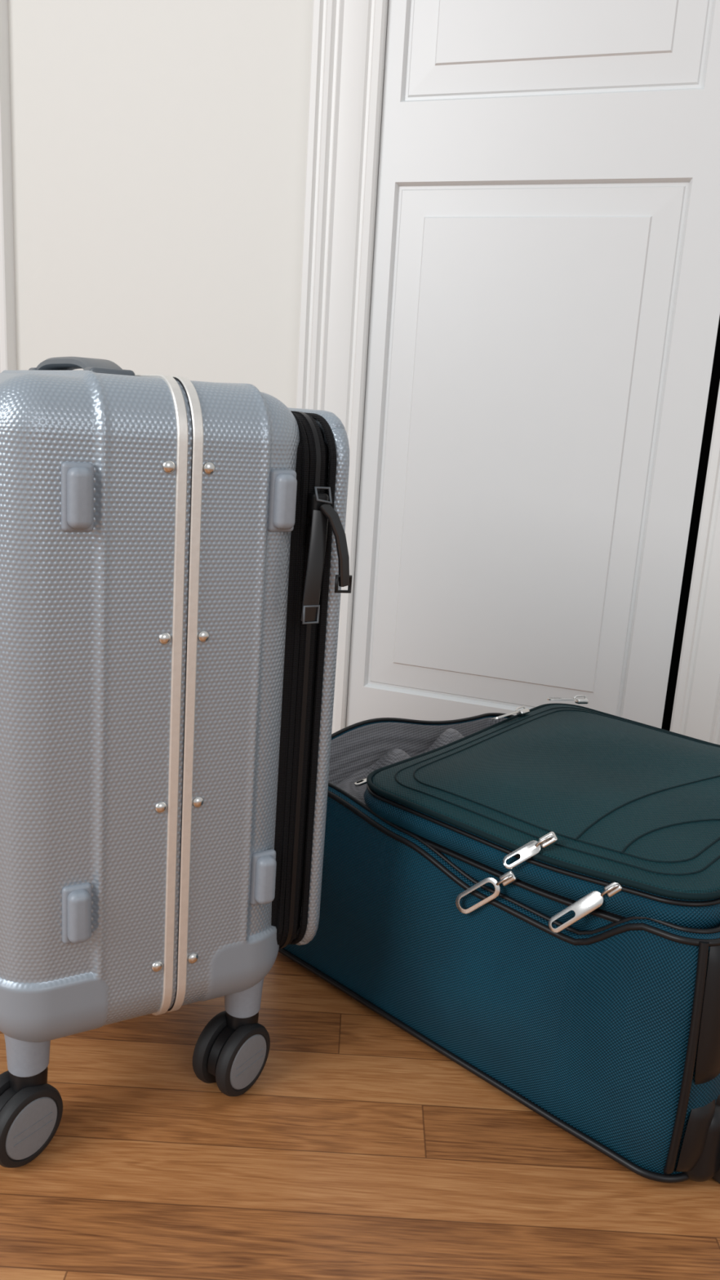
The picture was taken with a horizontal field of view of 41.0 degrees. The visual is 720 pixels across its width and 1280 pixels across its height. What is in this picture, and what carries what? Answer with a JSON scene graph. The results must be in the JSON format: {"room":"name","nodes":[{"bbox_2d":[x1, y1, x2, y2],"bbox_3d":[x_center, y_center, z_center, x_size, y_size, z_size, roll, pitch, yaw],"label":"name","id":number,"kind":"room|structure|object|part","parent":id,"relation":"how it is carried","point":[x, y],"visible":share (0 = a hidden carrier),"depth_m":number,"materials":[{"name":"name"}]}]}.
{"room":"home hallway","nodes":[
{"label":"home hallway","id":0,"kind":"room"},
{"bbox_2d":[8,0,388,716],"bbox_3d":[0.064,-1.021,1.343,4.400,2.450,0.100,8,14,18],"label":"wall","id":1,"kind":"structure","parent":0,"point":[159,147],"depth_m":1.50,"materials":[{"name":"paint"}]},
{"bbox_2d":[0,0,17,373],"bbox_3d":[-0.610,-0.945,1.539,0.100,2.130,0.030,8,14,18],"label":"trim","id":2,"kind":"structure","parent":1,"relation":"attached to","point":[7,301],"depth_m":1.58,"materials":[{"name":"paint"}]},
{"bbox_2d":[296,0,388,733],"bbox_3d":[-0.015,-0.860,1.341,0.101,2.130,0.030,8,14,18],"label":"trim","id":3,"kind":"structure","parent":1,"relation":"attached to","point":[348,45],"depth_m":1.40,"materials":[{"name":"paint"}]},
{"bbox_2d":[346,0,719,728],"bbox_3d":[0.271,-0.782,1.287,0.489,2.022,0.035,8,14,18],"label":"door","id":4,"kind":"structure","parent":1,"relation":"in","point":[544,316],"depth_m":1.36,"materials":[{"name":"paint"}]},
{"bbox_2d":[669,382,719,745],"bbox_3d":[0.550,-0.779,1.153,0.097,2.130,0.030,8,14,18],"label":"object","id":5,"kind":"structure","parent":1,"relation":"attached to","point":[695,713],"depth_m":1.35,"materials":[{"name":"paint"}]},
{"bbox_2d":[0,951,719,1279],"bbox_3d":[-0.029,0.475,0.476,5.200,0.050,5.100,4,14,0],"label":"floor","id":6,"kind":"structure","parent":0,"point":[358,1149],"depth_m":0.70,"materials":[{"name":"brown wood"}]},
{"bbox_2d":[0,356,351,1168],"bbox_3d":[-0.221,0.057,0.823,0.282,0.575,0.391,-4,15,-30],"label":"suitcase","id":7,"kind":"object","parent":6,"relation":"on","point":[175,558],"visible":1,"depth_m":0.66,"materials":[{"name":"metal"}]},
{"bbox_2d":[4,1034,50,1077],"bbox_3d":[-0.241,0.290,0.699,0.036,0.046,0.036,-4,15,-30],"label":"socket","id":8,"kind":"object","parent":7,"relation":"attached to","point":[28,1055],"depth_m":0.69,"materials":[{"name":"grey plastic"}]},
{"bbox_3d":[-0.222,-0.211,0.752,0.026,0.017,0.192,-4,15,-30],"label":"carry handle","id":9,"kind":"part","parent":7,"relation":"part of","materials":[{"name":"grey plastic"}]},
{"bbox_3d":[-0.176,-0.186,0.675,0.032,0.008,0.023,-4,15,-30],"label":"handle mount","id":10,"kind":"part","parent":7,"relation":"part of","materials":[{"name":"grey plastic"}]},
{"bbox_3d":[-0.215,0.021,0.822,0.018,0.478,0.371,-4,15,-30],"label":"aluminium frame","id":11,"kind":"part","parent":7,"relation":"part of","materials":[{"name":"silver metal"}]},
{"bbox_2d":[224,978,263,1018],"bbox_3d":[-0.095,0.280,0.783,0.036,0.046,0.036,-4,15,-30],"label":"socket","id":12,"kind":"object","parent":7,"relation":"attached to","point":[242,997],"depth_m":0.77,"materials":[{"name":"grey plastic"}]},
{"bbox_3d":[-0.032,-0.053,0.683,0.019,0.079,0.009,-4,15,-30],"label":"zip pull","id":13,"kind":"part","parent":7,"relation":"part of","materials":[{"name":"black fabric"}]},
{"bbox_3d":[-0.110,0.009,0.880,0.015,0.437,0.348,-4,15,-30],"label":"pocket panel","id":14,"kind":"part","parent":7,"relation":"part of","materials":[{"name":"black fabric"}]},
{"bbox_3d":[-0.018,-0.068,0.683,0.025,0.059,0.011,4,14,3],"label":"zip pull","id":15,"kind":"part","parent":7,"relation":"part of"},
{"bbox_2d":[278,694,719,1183],"bbox_3d":[0.214,0.223,0.940,0.503,0.247,0.396,16,18,41],"label":"suitcase","id":16,"kind":"object","parent":6,"relation":"on","point":[531,896],"visible":0.96,"depth_m":0.79,"materials":[{"name":"teal fabric"}]},
{"bbox_3d":[0.005,0.136,0.927,0.022,0.010,0.010,1,14,-10],"label":"pull plate","id":17,"kind":"part","parent":16,"relation":"part of","materials":[{"name":"metal"}]},
{"bbox_3d":[0.096,0.208,0.782,0.037,0.037,0.006,10,15,25],"label":"pull plate","id":18,"kind":"part","parent":16,"relation":"part of","materials":[{"name":"metal"}]},
{"bbox_3d":[0.159,0.083,1.050,0.039,0.009,0.009,-7,17,-37],"label":"pull plate","id":19,"kind":"part","parent":16,"relation":"part of","materials":[{"name":"metal"}]},
{"bbox_3d":[0.127,0.169,0.756,0.028,0.025,0.009,5,14,6],"label":"pull plate","id":20,"kind":"part","parent":16,"relation":"part of","materials":[{"name":"metal"}]},
{"bbox_3d":[0.233,0.159,0.903,0.342,0.101,0.358,16,18,41],"label":"panel","id":21,"kind":"part","parent":16,"relation":"part of","materials":[{"name":"teal fabric"}]},
{"bbox_3d":[0.235,0.128,0.896,0.339,0.028,0.355,16,18,41],"label":"piping lid","id":22,"kind":"part","parent":16,"relation":"part of","materials":[{"name":"teal fabric"}]},
{"bbox_3d":[0.227,0.067,1.081,0.035,0.004,0.010,0,14,-15],"label":"pull plate","id":23,"kind":"part","parent":16,"relation":"part of","materials":[{"name":"metal"}]},
{"bbox_3d":[0.162,0.204,0.722,0.039,0.041,0.007,9,15,22],"label":"pull plate","id":24,"kind":"part","parent":16,"relation":"part of","materials":[{"name":"metal"}]},
{"bbox_2d":[661,316,719,730],"bbox_3d":[0.308,-0.820,1.364,0.545,2.080,0.020,8,14,18],"label":"door gap","id":25,"kind":"structure","parent":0,"point":[715,376],"depth_m":1.43,"materials":[{"name":"black"}]}
]}

